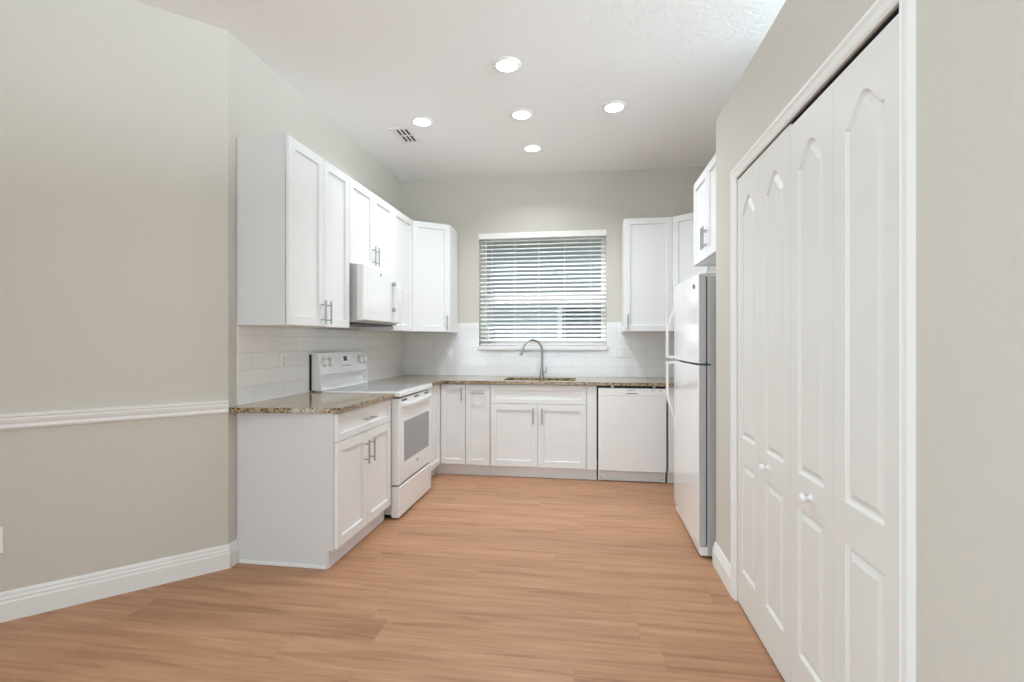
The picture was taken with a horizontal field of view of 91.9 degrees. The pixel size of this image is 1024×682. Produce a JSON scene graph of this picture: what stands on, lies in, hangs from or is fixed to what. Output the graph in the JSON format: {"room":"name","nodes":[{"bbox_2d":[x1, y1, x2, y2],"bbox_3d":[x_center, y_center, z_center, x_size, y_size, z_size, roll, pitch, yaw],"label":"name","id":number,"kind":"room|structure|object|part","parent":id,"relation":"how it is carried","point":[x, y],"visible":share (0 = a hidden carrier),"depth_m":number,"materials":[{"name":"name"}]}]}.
{"room":"kitchen","nodes":[
{"label":"kitchen","id":0,"kind":"room"},
{"bbox_2d":[0,0,227,591],"bbox_3d":[-2.065,-0.237,2.521,1.077,3.055,0.122,0,0,-32],"label":"wall","id":1,"kind":"structure","parent":0,"point":[114,113],"depth_m":2.50,"materials":[{"name":"grey paint"}]},
{"bbox_2d":[0,527,2,552],"bbox_3d":[-2.371,0.915,2.257,0.072,0.117,0.008,0,0,-36],"label":"wall outlet","id":2,"kind":"object","parent":1,"relation":"attached to","point":[1,528],"visible":1,"depth_m":2.27,"materials":[{"name":"white plastic"}]},
{"bbox_2d":[0,400,228,429],"bbox_3d":[-2.422,0.372,1.484,0.549,0.075,3.077,0,0,22],"label":"chair rail","id":3,"kind":"object","parent":1,"relation":"attached to","point":[8,421],"visible":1,"depth_m":2.49,"materials":[{"name":"white paint"}]},
{"bbox_2d":[0,539,238,622],"bbox_3d":[-2.523,1.223,0.993,0.592,0.134,4.173,0,0,19],"label":"baseboard","id":4,"kind":"structure","parent":1,"relation":"attached to","point":[58,594],"depth_m":2.50,"materials":[{"name":"white paint"}]},
{"bbox_2d":[228,31,402,543],"bbox_3d":[-1.488,-0.237,4.132,0.140,3.055,2.755,0,0,9],"label":"wall","id":5,"kind":"structure","parent":0,"point":[261,102],"depth_m":3.08,"materials":[{"name":"grey paint"}]},
{"bbox_2d":[237,134,348,327],"bbox_3d":[-1.368,-0.638,3.220,0.366,1.093,0.742,0,0,9],"label":"upper cabinet","id":6,"kind":"object","parent":5,"relation":"attached to","point":[293,203],"visible":1,"depth_m":2.88,"materials":[{"name":"white paint"}]},
{"bbox_3d":[-1.452,-0.638,2.861,0.306,1.091,0.004,0,0,9],"label":"panel","id":7,"kind":"part","parent":6,"relation":"part of","materials":[{"name":"white laminate"}]},
{"bbox_3d":[-1.260,-0.638,3.030,0.020,1.089,0.379,0,0,9],"label":"door","id":8,"kind":"part","parent":6,"relation":"part of","materials":[{"name":"white paint"}]},
{"bbox_3d":[-1.209,-0.185,3.180,0.038,0.150,0.012,0,0,9],"label":"handle","id":9,"kind":"part","parent":6,"relation":"part of","materials":[{"name":"silver metal"}]},
{"bbox_3d":[-1.198,-0.185,3.249,0.038,0.150,0.012,0,0,9],"label":"handle","id":10,"kind":"part","parent":6,"relation":"part of","materials":[{"name":"silver metal"}]},
{"bbox_3d":[-1.205,-0.638,3.393,0.020,1.089,0.348,0,0,9],"label":"door","id":11,"kind":"part","parent":6,"relation":"part of","materials":[{"name":"white paint"}]},
{"bbox_2d":[237,325,402,404],"bbox_3d":[-1.405,0.142,4.181,0.009,0.468,2.616,0,0,9],"label":"backsplash","id":12,"kind":"structure","parent":5,"relation":"attached to","point":[260,377],"depth_m":3.41,"materials":[{"name":"white tile"}]},
{"bbox_2d":[280,353,286,370],"bbox_3d":[-1.528,0.138,3.311,0.008,0.117,0.072,0,0,9],"label":"wall outlet","id":13,"kind":"object","parent":12,"relation":"attached to","point":[283,356],"visible":1,"depth_m":3.30,"materials":[{"name":"white plastic"}]},
{"bbox_2d":[349,177,392,273],"bbox_3d":[-1.252,-0.874,3.990,0.366,0.622,0.811,0,0,9],"label":"upper cabinet","id":14,"kind":"object","parent":5,"relation":"attached to","point":[370,216],"visible":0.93,"depth_m":3.91,"materials":[{"name":"white paint"}]},
{"bbox_3d":[-1.148,-0.874,3.769,0.020,0.618,0.401,0,0,9],"label":"door","id":15,"kind":"part","parent":14,"relation":"part of","materials":[{"name":"white paint"}]},
{"bbox_3d":[-1.095,-0.675,3.933,0.038,0.150,0.012,0,0,9],"label":"handle","id":16,"kind":"part","parent":14,"relation":"part of","materials":[{"name":"silver metal"}]},
{"bbox_2d":[349,264,401,326],"bbox_3d":[-1.192,-0.343,3.978,0.466,0.437,0.762,0,0,9],"label":"microwave","id":17,"kind":"object","parent":14,"relation":"attached to","point":[375,295],"visible":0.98,"depth_m":3.77,"materials":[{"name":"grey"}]},
{"bbox_3d":[-1.054,-0.354,3.872,0.045,0.409,0.590,0,0,9],"label":"door","id":18,"kind":"part","parent":17,"relation":"part of","materials":[{"name":"white"}]},
{"bbox_3d":[-0.997,-0.354,4.248,0.045,0.409,0.168,0,0,9],"label":"control panel","id":19,"kind":"part","parent":17,"relation":"part of","materials":[{"name":"white plastic"}]},
{"bbox_3d":[-0.949,-0.364,4.114,0.024,0.253,0.034,0,0,9],"label":"handle","id":20,"kind":"part","parent":17,"relation":"part of","materials":[{"name":"white plastic"}]},
{"bbox_3d":[-1.085,-0.675,3.997,0.038,0.150,0.012,0,0,9],"label":"handle","id":21,"kind":"part","parent":14,"relation":"part of","materials":[{"name":"silver metal"}]},
{"bbox_3d":[-1.087,-0.874,4.170,0.020,0.618,0.402,0,0,9],"label":"door","id":22,"kind":"part","parent":14,"relation":"part of","materials":[{"name":"white paint"}]},
{"bbox_2d":[358,207,412,331],"bbox_3d":[-1.172,-0.638,4.640,0.328,1.093,0.495,0,0,9],"label":"upper cabinet","id":23,"kind":"object","parent":5,"relation":"attached to","point":[402,225],"visible":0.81,"depth_m":4.66,"materials":[{"name":"white paint"}]},
{"bbox_3d":[-1.020,-0.638,4.616,0.020,1.089,0.489,0,0,9],"label":"door","id":24,"kind":"part","parent":23,"relation":"part of","materials":[{"name":"white paint"}]},
{"bbox_2d":[399,220,457,332],"bbox_3d":[-0.941,-0.638,5.140,0.636,1.093,0.575,0,0,9],"label":"upper cabinet","id":25,"kind":"object","parent":5,"relation":"attached to","point":[435,245],"visible":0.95,"depth_m":4.98,"materials":[{"name":"white paint"}]},
{"bbox_3d":[-0.807,-0.638,4.957,0.390,1.089,0.019,0,0,-29],"label":"door","id":26,"kind":"part","parent":25,"relation":"part of","materials":[{"name":"white paint"}]},
{"bbox_2d":[0,467,784,681],"bbox_3d":[-0.673,1.350,0.729,4.850,0.120,9.640,0,0,9],"label":"floor","id":27,"kind":"structure","parent":0,"point":[483,578],"depth_m":2.36,"materials":[{"name":"brown wood"}]},
{"bbox_2d":[237,399,390,569],"bbox_3d":[-1.219,0.849,3.213,0.663,0.883,0.787,0,0,9],"label":"base cabinet","id":28,"kind":"object","parent":27,"relation":"on","point":[311,487],"visible":0.98,"depth_m":2.85,"materials":[{"name":"white paint"}]},
{"bbox_3d":[-1.305,0.849,2.838,0.603,0.881,0.004,0,0,9],"label":"panel","id":29,"kind":"part","parent":28,"relation":"part of","materials":[{"name":"white laminate"}]},
{"bbox_2d":[230,392,393,412],"bbox_3d":[-1.229,0.391,3.180,0.648,0.030,0.860,0,0,9],"label":"countertop","id":30,"kind":"structure","parent":28,"relation":"on","point":[311,402],"depth_m":2.98,"materials":[{"name":"brown stone"}]},
{"bbox_3d":[-0.966,0.877,2.986,0.020,0.602,0.382,0,0,9],"label":"door","id":31,"kind":"part","parent":28,"relation":"part of","materials":[{"name":"white paint"}]},
{"bbox_3d":[-0.937,0.492,3.177,0.020,0.159,0.768,0,0,9],"label":"drawer","id":32,"kind":"part","parent":28,"relation":"part of","materials":[{"name":"white paint"}]},
{"bbox_3d":[-0.915,0.700,3.133,0.038,0.150,0.012,0,0,9],"label":"handle","id":33,"kind":"part","parent":28,"relation":"part of","materials":[{"name":"silver metal"}]},
{"bbox_3d":[-0.903,0.700,3.211,0.038,0.150,0.012,0,0,9],"label":"handle","id":34,"kind":"part","parent":28,"relation":"part of","materials":[{"name":"silver metal"}]},
{"bbox_3d":[-0.909,0.877,3.367,0.020,0.602,0.384,0,0,9],"label":"door","id":35,"kind":"part","parent":28,"relation":"part of","materials":[{"name":"white paint"}]},
{"bbox_2d":[309,351,432,517],"bbox_3d":[-1.072,0.688,3.969,0.712,1.204,0.803,0,0,9],"label":"range","id":36,"kind":"object","parent":27,"relation":"on","point":[342,371],"visible":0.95,"depth_m":3.81,"materials":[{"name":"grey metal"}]},
{"bbox_3d":[-1.393,0.160,3.695,0.031,0.062,0.062,0,0,9],"label":"knob","id":37,"kind":"part","parent":36,"relation":"part of","materials":[{"name":"white plastic"}]},
{"bbox_3d":[-1.380,0.160,3.779,0.031,0.062,0.062,0,0,9],"label":"knob","id":38,"kind":"part","parent":36,"relation":"part of","materials":[{"name":"white plastic"}]},
{"bbox_2d":[315,383,431,396],"bbox_3d":[-1.074,0.385,3.976,0.665,0.039,0.743,0,0,9],"label":"cooktop","id":39,"kind":"object","parent":36,"relation":"in","point":[399,389],"depth_m":3.85,"materials":[{"name":"white ceramic"}]},
{"bbox_3d":[-0.785,1.165,3.932,0.058,0.222,0.733,0,0,9],"label":"storage drawer","id":40,"kind":"part","parent":36,"relation":"part of","materials":[{"name":"white metal"}]},
{"bbox_3d":[-0.785,0.729,3.932,0.058,0.622,0.733,0,0,9],"label":"oven door","id":41,"kind":"part","parent":36,"relation":"part of","materials":[{"name":"white metal"}]},
{"bbox_3d":[-0.738,0.467,3.924,0.039,0.032,0.662,0,0,9],"label":"handle","id":42,"kind":"part","parent":36,"relation":"part of","materials":[{"name":"white ceramic"}]},
{"bbox_2d":[428,384,466,476],"bbox_3d":[-0.863,0.848,4.873,0.870,0.882,1.078,0,0,9],"label":"base cabinet","id":43,"kind":"object","parent":27,"relation":"on","point":[448,401],"visible":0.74,"depth_m":4.75,"materials":[{"name":"white paint"}]},
{"bbox_3d":[-0.728,0.795,4.562,0.020,0.765,0.388,0,0,9],"label":"door","id":44,"kind":"part","parent":43,"relation":"part of","materials":[{"name":"white paint"}]},
{"bbox_3d":[-0.565,0.795,4.748,0.239,0.765,0.020,0,0,9],"label":"door","id":45,"kind":"part","parent":43,"relation":"part of","materials":[{"name":"white paint"}]},
{"bbox_2d":[366,375,673,386],"bbox_3d":[0.410,0.391,4.681,3.428,0.030,1.080,0,0,9],"label":"countertop","id":46,"kind":"structure","parent":43,"relation":"on","point":[435,380],"depth_m":4.71,"materials":[{"name":"brown stone"}]},
{"bbox_2d":[519,339,546,376],"bbox_3d":[0.212,0.177,5.121,0.301,0.397,0.063,0,0,-18],"label":"faucet","id":47,"kind":"object","parent":46,"relation":"on","point":[542,371],"visible":1,"depth_m":5.14,"materials":[{"name":"silver metal"}]},
{"bbox_3d":[0.213,0.142,5.117,0.233,0.326,0.023,0,0,-22],"label":"spout","id":48,"kind":"part","parent":47,"relation":"part of","materials":[{"name":"silver metal"}]},
{"bbox_2d":[466,384,490,474],"bbox_3d":[-0.283,0.848,4.994,0.236,0.882,0.666,0,0,9],"label":"base cabinet","id":49,"kind":"object","parent":27,"relation":"on","point":[477,395],"visible":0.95,"depth_m":4.71,"materials":[{"name":"white paint"}]},
{"bbox_2d":[490,384,596,479],"bbox_3d":[0.328,0.848,4.901,0.995,0.882,0.666,0,0,9],"label":"base cabinet","id":50,"kind":"object","parent":27,"relation":"on","point":[541,431],"visible":0.98,"depth_m":4.62,"materials":[{"name":"white paint"}]},
{"bbox_3d":[0.018,0.884,4.660,0.446,0.587,0.020,0,0,9],"label":"door","id":51,"kind":"part","parent":50,"relation":"part of","materials":[{"name":"white paint"}]},
{"bbox_3d":[0.241,0.500,4.626,0.897,0.174,0.020,0,0,9],"label":"false drawer","id":52,"kind":"part","parent":50,"relation":"part of","materials":[{"name":"white paint"}]},
{"bbox_3d":[0.463,0.884,4.592,0.448,0.587,0.020,0,0,9],"label":"door","id":53,"kind":"part","parent":50,"relation":"part of","materials":[{"name":"white paint"}]},
{"bbox_2d":[597,386,666,482],"bbox_3d":[1.134,0.847,4.781,0.614,0.878,0.626,0,0,9],"label":"dishwasher","id":54,"kind":"object","parent":27,"relation":"on","point":[631,420],"visible":0.94,"depth_m":4.48,"materials":[{"name":"white metal"}]},
{"bbox_3d":[1.096,1.239,4.548,0.604,0.094,0.018,0,0,9],"label":"toe panel","id":55,"kind":"part","parent":54,"relation":"part of","materials":[{"name":"white paint"}]},
{"bbox_2d":[666,387,673,482],"bbox_3d":[1.794,0.848,4.698,0.696,0.882,0.628,0,0,9],"label":"base cabinet","id":56,"kind":"object","parent":27,"relation":"on","point":[670,423],"visible":0.11,"depth_m":4.44,"materials":[{"name":"white paint"}]},
{"bbox_3d":[1.573,0.795,4.424,0.336,0.765,0.020,0,0,9],"label":"door","id":57,"kind":"part","parent":56,"relation":"part of","materials":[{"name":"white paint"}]},
{"bbox_2d":[666,272,715,555],"bbox_3d":[1.504,0.438,3.305,0.806,1.704,0.844,0,0,9],"label":"refrigerator","id":58,"kind":"object","parent":27,"relation":"on","point":[694,309],"visible":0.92,"depth_m":3.03,"materials":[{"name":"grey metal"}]},
{"bbox_3d":[1.198,0.410,3.723,0.076,0.520,0.038,0,0,9],"label":"handle","id":59,"kind":"part","parent":58,"relation":"part of","materials":[{"name":"white ceramic"}]},
{"bbox_3d":[1.198,-0.090,3.723,0.076,0.440,0.038,0,0,9],"label":"handle","id":60,"kind":"part","parent":58,"relation":"part of","materials":[{"name":"white ceramic"}]},
{"bbox_3d":[1.188,0.682,3.355,0.053,1.072,0.832,0,0,9],"label":"door","id":61,"kind":"part","parent":58,"relation":"part of","materials":[{"name":"white metal"}]},
{"bbox_3d":[1.188,-0.134,3.355,0.053,0.536,0.832,0,0,9],"label":"freezer door","id":62,"kind":"part","parent":58,"relation":"part of","materials":[{"name":"white metal"}]},
{"bbox_2d":[134,0,785,181],"bbox_3d":[-0.670,-1.840,0.754,4.850,0.150,9.690,0,0,9],"label":"ceiling","id":63,"kind":"structure","parent":0,"point":[371,67],"depth_m":3.23,"materials":[{"name":"white paint"}]},
{"bbox_2d":[389,126,422,143],"bbox_3d":[-0.905,-1.760,4.241,0.190,0.009,0.315,0,0,9],"label":"ceiling vent","id":64,"kind":"object","parent":63,"relation":"in","point":[405,135],"visible":1,"depth_m":4.23,"materials":[{"name":"white metal"}]},
{"bbox_2d":[411,116,432,125],"bbox_3d":[-0.722,-1.759,3.971,0.180,0.012,0.180,0,0,9],"label":"recessed light","id":65,"kind":"object","parent":63,"relation":"in","point":[417,120],"visible":1,"depth_m":3.96,"materials":[{"name":"white paint"}]},
{"bbox_2d":[493,56,520,72],"bbox_3d":[-0.032,-1.759,3.159,0.180,0.012,0.180,0,0,9],"label":"recessed light","id":66,"kind":"object","parent":63,"relation":"in","point":[506,64],"visible":1,"depth_m":3.14,"materials":[{"name":"white paint"}]},
{"bbox_2d":[510,109,532,119],"bbox_3d":[0.074,-1.759,3.848,0.180,0.012,0.180,0,0,9],"label":"recessed light","id":67,"kind":"object","parent":63,"relation":"in","point":[521,114],"visible":1,"depth_m":3.83,"materials":[{"name":"white paint"}]},
{"bbox_2d":[523,144,541,151],"bbox_3d":[0.187,-1.759,4.517,0.180,0.012,0.180,0,0,9],"label":"recessed light","id":68,"kind":"object","parent":63,"relation":"in","point":[529,147],"visible":1,"depth_m":4.49,"materials":[{"name":"white paint"}]},
{"bbox_2d":[602,101,625,111],"bbox_3d":[0.768,-1.759,3.725,0.180,0.012,0.180,0,0,9],"label":"recessed light","id":69,"kind":"object","parent":63,"relation":"in","point":[612,106],"visible":1,"depth_m":3.70,"materials":[{"name":"white paint"}]},
{"bbox_2d":[403,166,706,377],"bbox_3d":[0.503,-0.237,5.325,3.720,3.055,0.200,0,0,9],"label":"wall","id":70,"kind":"structure","parent":0,"point":[472,207],"depth_m":5.24,"materials":[{"name":"grey paint"}]},
{"bbox_2d":[403,322,677,377],"bbox_3d":[0.488,0.090,5.221,3.440,0.571,0.009,0,0,9],"label":"backsplash","id":71,"kind":"structure","parent":70,"relation":"attached to","point":[423,353],"depth_m":5.25,"materials":[{"name":"white tile"}]},
{"bbox_2d":[446,349,451,359],"bbox_3d":[-0.687,0.145,5.389,0.072,0.117,0.010,0,0,9],"label":"wall switch","id":72,"kind":"object","parent":71,"relation":"attached to","point":[448,351],"visible":1,"depth_m":5.39,"materials":[{"name":"white plastic"}]},
{"bbox_2d":[617,346,628,357],"bbox_3d":[1.149,0.112,5.112,0.116,0.117,0.008,0,0,9],"label":"wall outlet","id":73,"kind":"object","parent":71,"relation":"attached to","point":[622,351],"visible":1,"depth_m":5.11,"materials":[{"name":"white plastic"}]},
{"bbox_2d":[477,346,607,349],"bbox_3d":[0.319,0.072,5.294,1.379,0.045,0.156,0,0,9],"label":"window sill","id":74,"kind":"structure","parent":70,"relation":"attached to","point":[478,347],"depth_m":5.21,"materials":[{"name":"white paint"}]},
{"bbox_2d":[481,237,605,345],"bbox_3d":[0.336,-0.550,5.404,1.355,1.200,0.074,0,0,9],"label":"window","id":75,"kind":"structure","parent":70,"relation":"in","point":[602,239],"depth_m":5.37,"materials":[{"name":"white plastic"}]},
{"bbox_2d":[478,229,606,345],"bbox_3d":[0.317,-0.555,5.277,1.363,1.205,0.082,0,0,9],"label":"window blind","id":76,"kind":"object","parent":75,"relation":"attached to","point":[589,234],"visible":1,"depth_m":5.27,"materials":[{"name":"white plastic"}]},
{"bbox_3d":[-0.222,-0.531,5.344,0.002,1.142,0.003,0,0,9],"label":"ladder cord","id":77,"kind":"part","parent":76,"relation":"part of","materials":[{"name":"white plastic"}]},
{"bbox_3d":[0.038,-0.531,5.358,0.002,1.142,0.003,0,0,9],"label":"ladder cord","id":78,"kind":"part","parent":76,"relation":"part of","materials":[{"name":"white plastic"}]},
{"bbox_3d":[0.282,-0.531,5.268,0.002,1.142,0.003,0,0,9],"label":"ladder cord","id":79,"kind":"part","parent":76,"relation":"part of","materials":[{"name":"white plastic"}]},
{"bbox_3d":[0.318,0.037,5.289,1.335,0.019,0.050,0,0,9],"label":"rail","id":80,"kind":"part","parent":76,"relation":"part of","materials":[{"name":"white plastic"}]},
{"bbox_3d":[0.318,-1.120,5.289,1.343,0.040,0.058,0,0,9],"label":"head rail","id":81,"kind":"part","parent":76,"relation":"part of","materials":[{"name":"white plastic"}]},
{"bbox_3d":[0.554,-0.531,5.226,0.002,1.142,0.003,0,0,9],"label":"ladder cord","id":82,"kind":"part","parent":76,"relation":"part of","materials":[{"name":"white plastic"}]},
{"bbox_3d":[0.335,-0.457,5.399,1.255,0.100,0.064,0,0,9],"label":"meeting rail","id":83,"kind":"part","parent":75,"relation":"part of","materials":[{"name":"white plastic"}]},
{"bbox_2d":[621,217,672,331],"bbox_3d":[1.331,-0.638,4.898,0.460,1.093,0.372,0,0,9],"label":"upper cabinet","id":84,"kind":"object","parent":70,"relation":"attached to","point":[646,243],"visible":0.99,"depth_m":4.76,"materials":[{"name":"white paint"}]},
{"bbox_3d":[1.116,-0.185,4.762,0.012,0.150,0.038,0,0,9],"label":"handle","id":85,"kind":"part","parent":84,"relation":"part of","materials":[{"name":"silver metal"}]},
{"bbox_2d":[716,0,1023,681],"bbox_3d":[1.222,0.009,0.875,0.685,2.562,3.896,0,0,9],"label":"wall","id":86,"kind":"structure","parent":0,"point":[970,53],"depth_m":1.00,"materials":[{"name":"grey paint"}]},
{"bbox_2d":[694,153,715,266],"bbox_3d":[1.603,-0.875,3.300,0.656,0.620,0.845,0,0,9],"label":"upper cabinet","id":87,"kind":"object","parent":86,"relation":"attached to","point":[705,186],"visible":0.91,"depth_m":3.37,"materials":[{"name":"white paint"}]},
{"bbox_3d":[1.357,-0.875,3.550,0.020,0.616,0.418,0,0,9],"label":"door","id":88,"kind":"part","parent":87,"relation":"part of","materials":[{"name":"white paint"}]},
{"bbox_3d":[1.301,-0.695,3.374,0.038,0.150,0.012,0,0,9],"label":"handle","id":89,"kind":"part","parent":87,"relation":"part of","materials":[{"name":"silver metal"}]},
{"bbox_3d":[1.293,-0.695,3.318,0.038,0.150,0.012,0,0,9],"label":"handle","id":90,"kind":"part","parent":87,"relation":"part of","materials":[{"name":"silver metal"}]},
{"bbox_3d":[1.294,-0.875,3.133,0.020,0.616,0.418,0,0,9],"label":"door","id":91,"kind":"part","parent":87,"relation":"part of","materials":[{"name":"white paint"}]},
{"bbox_2d":[712,541,729,593],"bbox_3d":[1.291,1.223,2.666,0.316,0.134,0.365,0,0,9],"label":"baseboard","id":92,"kind":"structure","parent":86,"relation":"attached to","point":[720,562],"depth_m":2.68,"materials":[{"name":"white paint"}]},
{"bbox_2d":[738,124,792,681],"bbox_3d":[1.066,0.242,2.131,0.067,2.075,0.643,0,0,9],"label":"door","id":93,"kind":"structure","parent":86,"relation":"in","point":[764,190],"depth_m":2.07,"materials":[{"name":"white paint"}]},
{"bbox_3d":[1.035,0.522,2.036,0.036,0.033,0.033,0,0,9],"label":"knob","id":94,"kind":"part","parent":93,"relation":"part of","materials":[{"name":"white paint"}]},
{"bbox_2d":[738,7,898,178],"bbox_3d":[1.038,-0.801,1.809,0.029,0.006,1.296,0,0,9],"label":"door track","id":95,"kind":"object","parent":86,"relation":"attached to","point":[892,16],"visible":0.31,"depth_m":1.44,"materials":[{"name":"black metal"}]},
{"bbox_2d":[730,0,915,681],"bbox_3d":[1.010,0.216,1.813,0.017,2.147,1.402,0,0,9],"label":"door frame","id":96,"kind":"structure","parent":86,"relation":"attached to","point":[880,9],"depth_m":1.16,"materials":[{"name":"white paint"}]},
{"bbox_2d":[791,13,898,681],"bbox_3d":[0.969,0.248,1.493,0.067,2.063,0.643,0,0,9],"label":"door","id":97,"kind":"structure","parent":86,"relation":"in","point":[845,145],"depth_m":1.43,"materials":[{"name":"white paint"}]},
{"bbox_3d":[0.977,0.522,1.647,0.036,0.033,0.033,0,0,9],"label":"knob","id":98,"kind":"part","parent":97,"relation":"part of","materials":[{"name":"white paint"}]},
{"bbox_3d":[1.566,-0.238,0.390,0.140,3.055,9.240,0,0,9],"label":"wall","id":99,"kind":"structure","parent":0,"visible":0},
{"bbox_2d":[672,212,715,331],"bbox_3d":[1.841,-0.638,4.717,0.609,1.093,0.576,0,0,9],"label":"upper cabinet","id":100,"kind":"object","parent":99,"relation":"attached to","point":[684,268],"visible":0.21,"depth_m":4.63,"materials":[{"name":"white paint"}]},
{"label":"outside","id":101,"kind":"structure","parent":0,"visible":0},
{"bbox_3d":[0.771,1.515,11.762,16.000,0.150,12.510,0,0,9],"label":"ground","id":102,"kind":"structure","parent":101,"visible":0},
{"bbox_2d":[487,239,600,338],"bbox_3d":[0.535,-0.835,10.210,16.000,4.550,3.450,0,0,9],"label":"neighbor house","id":103,"kind":"structure","parent":102,"relation":"on","point":[590,240],"depth_m":8.90,"materials":[{"name":"grey paint"}]},
{"bbox_3d":[1.671,0.075,8.829,1.540,1.330,0.040,0,0,9],"label":"pane","id":104,"kind":"part","parent":103,"relation":"part of","materials":[{"name":"grey"}]}
]}

